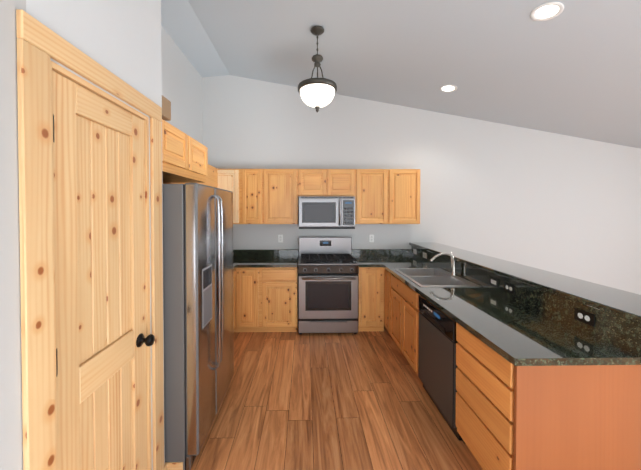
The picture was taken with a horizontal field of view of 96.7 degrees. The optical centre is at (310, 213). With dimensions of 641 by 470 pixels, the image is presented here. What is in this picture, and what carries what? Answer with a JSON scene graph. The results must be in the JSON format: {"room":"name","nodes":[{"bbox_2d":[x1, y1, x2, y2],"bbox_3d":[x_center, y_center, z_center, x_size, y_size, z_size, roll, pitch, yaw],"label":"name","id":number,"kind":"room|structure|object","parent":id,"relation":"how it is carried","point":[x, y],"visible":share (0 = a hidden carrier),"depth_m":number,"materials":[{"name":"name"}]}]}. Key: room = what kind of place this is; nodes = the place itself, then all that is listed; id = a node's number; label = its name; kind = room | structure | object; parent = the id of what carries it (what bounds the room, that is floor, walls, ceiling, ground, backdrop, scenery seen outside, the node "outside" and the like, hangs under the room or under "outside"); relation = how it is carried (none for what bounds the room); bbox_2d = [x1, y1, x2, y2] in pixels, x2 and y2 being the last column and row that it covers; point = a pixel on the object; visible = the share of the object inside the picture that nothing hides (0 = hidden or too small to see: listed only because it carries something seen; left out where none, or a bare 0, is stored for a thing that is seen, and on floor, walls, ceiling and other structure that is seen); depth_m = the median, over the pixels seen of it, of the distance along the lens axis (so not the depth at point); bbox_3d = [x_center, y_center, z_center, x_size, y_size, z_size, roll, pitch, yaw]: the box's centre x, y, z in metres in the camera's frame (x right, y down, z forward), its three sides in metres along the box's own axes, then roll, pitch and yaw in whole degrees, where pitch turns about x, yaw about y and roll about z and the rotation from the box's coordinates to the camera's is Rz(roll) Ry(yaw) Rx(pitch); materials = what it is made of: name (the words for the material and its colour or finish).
{"room":"kitchen","nodes":[
{"label":"kitchen","id":0,"kind":"room"},
{"bbox_2d":[0,0,164,469],"bbox_3d":[-1.197,-0.299,1.198,0.675,3.750,0.924,0,1,-1],"label":"wall","id":1,"kind":"structure","parent":0,"point":[120,39],"depth_m":0.84,"materials":[{"name":"grey paint"}]},
{"bbox_2d":[16,9,163,469],"bbox_3d":[-0.907,0.489,1.237,0.136,2.173,0.800,0,1,-1],"label":"door frame","id":2,"kind":"structure","parent":1,"relation":"attached to","point":[39,45],"depth_m":0.90,"materials":[{"name":"brown wood"}]},
{"bbox_2d":[52,70,154,469],"bbox_3d":[-0.854,0.538,1.235,0.102,2.050,0.562,0,1,-1],"label":"pantry door","id":3,"kind":"structure","parent":1,"relation":"in","point":[103,341],"depth_m":1.18,"materials":[{"name":"brown wood"}]},
{"bbox_2d":[164,462,182,469],"bbox_3d":[-0.807,1.533,1.257,0.105,0.085,0.907,0,1,-1],"label":"baseboard","id":4,"kind":"structure","parent":1,"relation":"attached to","point":[173,465],"depth_m":1.70,"materials":[{"name":"brown wood"}]},
{"bbox_2d":[161,25,202,143],"bbox_3d":[-1.591,-0.283,0.153,0.150,3.750,8.090,0,1,-1],"label":"wall","id":5,"kind":"structure","parent":0,"point":[181,84],"depth_m":3.47,"materials":[{"name":"grey paint"}]},
{"bbox_2d":[162,95,170,120],"bbox_3d":[-0.921,-0.644,1.731,0.089,0.120,0.127,0,1,-1],"label":"box","id":6,"kind":"object","parent":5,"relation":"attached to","point":[166,109],"visible":0.31,"depth_m":1.73,"materials":[{"name":"brown cardboard"}]},
{"bbox_2d":[162,119,207,182],"bbox_3d":[-1.218,-0.428,2.088,0.644,0.320,0.850,0,1,-1],"label":"upper cabinet","id":7,"kind":"object","parent":5,"relation":"attached to","point":[184,158],"visible":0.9,"depth_m":2.04,"materials":[{"name":"brown wood"}]},
{"bbox_2d":[162,164,217,187],"bbox_3d":[-1.407,-0.225,3.217,0.302,0.760,1.368,0,1,-1],"label":"upper cabinet","id":8,"kind":"object","parent":5,"relation":"attached to","point":[212,178],"depth_m":3.63,"materials":[{"name":"brown wood"}]},
{"bbox_2d":[191,326,482,469],"bbox_3d":[2.513,1.649,0.327,8.662,0.120,8.540,0,1,-1],"label":"floor","id":9,"kind":"structure","parent":0,"point":[360,400],"depth_m":2.23,"materials":[{"name":"brown wood"}]},
{"bbox_2d":[162,183,233,469],"bbox_3d":[-1.084,0.686,2.107,0.912,1.752,0.846,0,1,-1],"label":"refrigerator","id":10,"kind":"object","parent":9,"relation":"on","point":[198,296],"visible":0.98,"depth_m":1.70,"materials":[{"name":"grey metal"}]},
{"bbox_2d":[233,268,240,331],"bbox_3d":[-1.214,1.115,3.081,0.678,0.864,1.048,0,1,-1],"label":"base cabinet","id":11,"kind":"object","parent":9,"relation":"on","point":[237,271],"depth_m":3.59,"materials":[{"name":"brown wood"}]},
{"bbox_2d":[233,249,248,269],"bbox_3d":[-1.231,0.610,3.383,0.660,0.135,1.666,0,1,-1],"label":"countertop","id":12,"kind":"structure","parent":11,"relation":"on","point":[236,252],"depth_m":4.02,"materials":[{"name":"black stone"}]},
{"bbox_2d":[241,249,297,267],"bbox_3d":[-0.541,0.603,3.896,0.736,0.135,0.661,0,1,-1],"label":"countertop","id":13,"kind":"structure","parent":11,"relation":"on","point":[251,258],"depth_m":4.02,"materials":[{"name":"black stone"}]},
{"bbox_2d":[241,268,260,331],"bbox_3d":[-0.793,1.103,3.911,0.302,0.864,0.638,0,1,-1],"label":"base cabinet","id":14,"kind":"object","parent":9,"relation":"on","point":[250,277],"depth_m":3.60,"materials":[{"name":"brown wood"}]},
{"bbox_2d":[261,265,297,331],"bbox_3d":[-0.408,1.103,3.917,0.468,0.864,0.638,0,1,-1],"label":"base cabinet","id":15,"kind":"object","parent":9,"relation":"on","point":[265,299],"depth_m":3.60,"materials":[{"name":"brown wood"}]},
{"bbox_2d":[298,237,358,333],"bbox_3d":[0.219,0.941,3.865,0.766,1.190,0.717,0,1,-1],"label":"range","id":16,"kind":"object","parent":9,"relation":"on","point":[328,273],"visible":1,"depth_m":3.57,"materials":[{"name":"silver metal"}]},
{"bbox_2d":[358,267,384,330],"bbox_3d":[0.783,1.102,3.937,0.344,0.864,0.638,0,1,-1],"label":"base cabinet","id":17,"kind":"object","parent":9,"relation":"on","point":[371,284],"depth_m":3.62,"materials":[{"name":"brown wood"}]},
{"bbox_2d":[352,249,380,266],"bbox_3d":[0.751,0.602,3.916,0.280,0.135,0.664,0,1,-1],"label":"countertop","id":18,"kind":"structure","parent":17,"relation":"on","point":[364,257],"depth_m":4.10,"materials":[{"name":"black stone"}]},
{"bbox_2d":[369,242,640,365],"bbox_3d":[1.401,0.570,2.773,0.983,0.235,2.971,0,1,-1],"label":"countertop","id":19,"kind":"structure","parent":17,"relation":"on","point":[532,321],"depth_m":1.76,"materials":[{"name":"black stone"}]},
{"bbox_2d":[394,268,480,286],"bbox_3d":[1.250,0.740,2.938,0.544,0.193,0.786,0,1,-1],"label":"sink basin","id":20,"kind":"object","parent":19,"relation":"in","point":[430,277],"visible":0.31,"depth_m":2.93,"materials":[{"name":"silver metal"}]},
{"bbox_2d":[430,252,456,275],"bbox_3d":[1.368,0.520,2.946,0.276,0.243,0.076,0,1,-1],"label":"tap","id":21,"kind":"object","parent":19,"relation":"on","point":[453,266],"visible":1,"depth_m":2.92,"materials":[{"name":"silver metal"}]},
{"bbox_2d":[489,276,498,287],"bbox_3d":[1.535,0.573,2.386,0.006,0.070,0.115,0,1,-1],"label":"outlet","id":22,"kind":"object","parent":19,"relation":"attached to","point":[494,282],"visible":1,"depth_m":2.38,"materials":[{"name":"black plastic"}]},
{"bbox_2d":[504,282,514,294],"bbox_3d":[1.538,0.576,2.206,0.006,0.070,0.115,0,1,-1],"label":"outlet","id":23,"kind":"object","parent":19,"relation":"attached to","point":[509,288],"visible":1,"depth_m":2.20,"materials":[{"name":"black plastic"}]},
{"bbox_2d":[574,308,594,326],"bbox_3d":[1.548,0.585,1.612,0.006,0.070,0.115,0,1,-1],"label":"outlet","id":24,"kind":"object","parent":19,"relation":"attached to","point":[585,317],"visible":1,"depth_m":1.60,"materials":[{"name":"black plastic"}]},
{"bbox_2d":[384,269,405,330],"bbox_3d":[1.244,1.109,3.500,0.612,0.864,0.236,0,1,-1],"label":"base cabinet","id":25,"kind":"object","parent":9,"relation":"on","point":[390,279],"depth_m":3.48,"materials":[{"name":"brown wood"}]},
{"bbox_2d":[388,285,419,373],"bbox_3d":[1.253,1.209,2.967,0.612,0.680,0.834,0,1,-1],"label":"base cabinet","id":26,"kind":"object","parent":9,"relation":"on","point":[403,302],"depth_m":2.85,"materials":[{"name":"brown wood"}]},
{"bbox_2d":[418,295,464,443],"bbox_3d":[1.259,1.141,2.234,0.606,0.838,0.594,0,1,-1],"label":"dishwasher","id":27,"kind":"object","parent":9,"relation":"on","point":[437,366],"visible":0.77,"depth_m":2.14,"materials":[{"name":"black plastic"}]},
{"bbox_2d":[455,323,640,469],"bbox_3d":[1.277,1.137,1.639,0.614,0.864,0.560,0,1,-1],"label":"base cabinet","id":28,"kind":"object","parent":9,"relation":"on","point":[510,416],"depth_m":1.36,"materials":[{"name":"brown wood"}]},
{"bbox_2d":[161,0,640,148],"bbox_3d":[2.513,-1.354,0.281,8.662,1.481,8.540,0,1,-1],"label":"ceiling","id":29,"kind":"structure","parent":0,"point":[573,68],"depth_m":2.92,"materials":[{"name":"grey paint"}]},
{"bbox_2d":[298,26,336,111],"bbox_3d":[0.067,-1.389,2.780,0.386,0.802,0.386,0,1,-1],"label":"pendant light","id":30,"kind":"object","parent":29,"relation":"hanging from","point":[317,93],"visible":1,"depth_m":2.69,"materials":[{"name":"white glass"}]},
{"bbox_2d":[440,85,456,91],"bbox_3d":[1.685,-1.530,3.485,0.194,0.039,0.196,0,1,-1],"label":"recessed light","id":31,"kind":"object","parent":29,"relation":"in","point":[447,88],"visible":1,"depth_m":3.48,"materials":[{"name":"white glass"}]},
{"bbox_2d":[530,2,563,20],"bbox_3d":[1.757,-1.501,2.120,0.194,0.039,0.196,0,1,-1],"label":"recessed light","id":32,"kind":"object","parent":29,"relation":"in","point":[547,11],"visible":1,"depth_m":2.11,"materials":[{"name":"white glass"}]},
{"bbox_2d":[202,75,640,294],"bbox_3d":[2.445,-0.347,4.341,8.662,3.750,0.150,0,1,-1],"label":"wall","id":33,"kind":"structure","parent":0,"point":[566,205],"depth_m":4.26,"materials":[{"name":"grey paint"}]},
{"bbox_2d":[218,169,241,223],"bbox_3d":[-1.156,-0.237,4.045,0.388,0.760,0.318,0,1,-1],"label":"upper cabinet","id":34,"kind":"object","parent":33,"relation":"attached to","point":[228,179],"depth_m":3.89,"materials":[{"name":"brown wood"}]},
{"bbox_2d":[242,169,269,223],"bbox_3d":[-0.778,-0.237,4.051,0.368,0.760,0.318,0,1,-1],"label":"upper cabinet","id":35,"kind":"object","parent":33,"relation":"attached to","point":[255,182],"depth_m":3.90,"materials":[{"name":"brown wood"}]},
{"bbox_2d":[278,235,282,241],"bbox_3d":[-0.445,0.370,4.224,0.070,0.115,0.006,0,1,-1],"label":"electrical outlet","id":36,"kind":"object","parent":33,"relation":"attached to","point":[280,238],"visible":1,"depth_m":4.22,"materials":[{"name":"white plastic"}]},
{"bbox_2d":[270,169,297,223],"bbox_3d":[-0.448,-0.238,4.056,0.543,0.760,0.318,0,1,-1],"label":"upper cabinet","id":37,"kind":"object","parent":33,"relation":"attached to","point":[271,196],"depth_m":3.90,"materials":[{"name":"brown wood"}]},
{"bbox_2d":[298,169,357,196],"bbox_3d":[0.217,-0.429,4.065,0.789,0.378,0.318,0,1,-1],"label":"upper cabinet","id":38,"kind":"object","parent":33,"relation":"attached to","point":[311,182],"depth_m":3.91,"materials":[{"name":"brown wood"}]},
{"bbox_2d":[299,197,354,228],"bbox_3d":[0.218,-0.014,4.006,0.760,0.438,0.448,0,1,-1],"label":"over-the-range microwave","id":39,"kind":"object","parent":38,"relation":"attached to","point":[326,212],"visible":1,"depth_m":3.83,"materials":[{"name":"silver metal"}]},
{"bbox_2d":[369,235,373,241],"bbox_3d":[0.911,0.370,4.247,0.070,0.115,0.006,0,1,-1],"label":"electrical outlet","id":40,"kind":"object","parent":33,"relation":"attached to","point":[371,238],"visible":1,"depth_m":4.25,"materials":[{"name":"white plastic"}]},
{"bbox_2d":[350,169,419,223],"bbox_3d":[1.066,-0.238,4.082,0.908,0.760,0.318,0,1,-1],"label":"upper cabinet","id":41,"kind":"object","parent":33,"relation":"attached to","point":[385,196],"depth_m":3.93,"materials":[{"name":"brown wood"}]}
]}

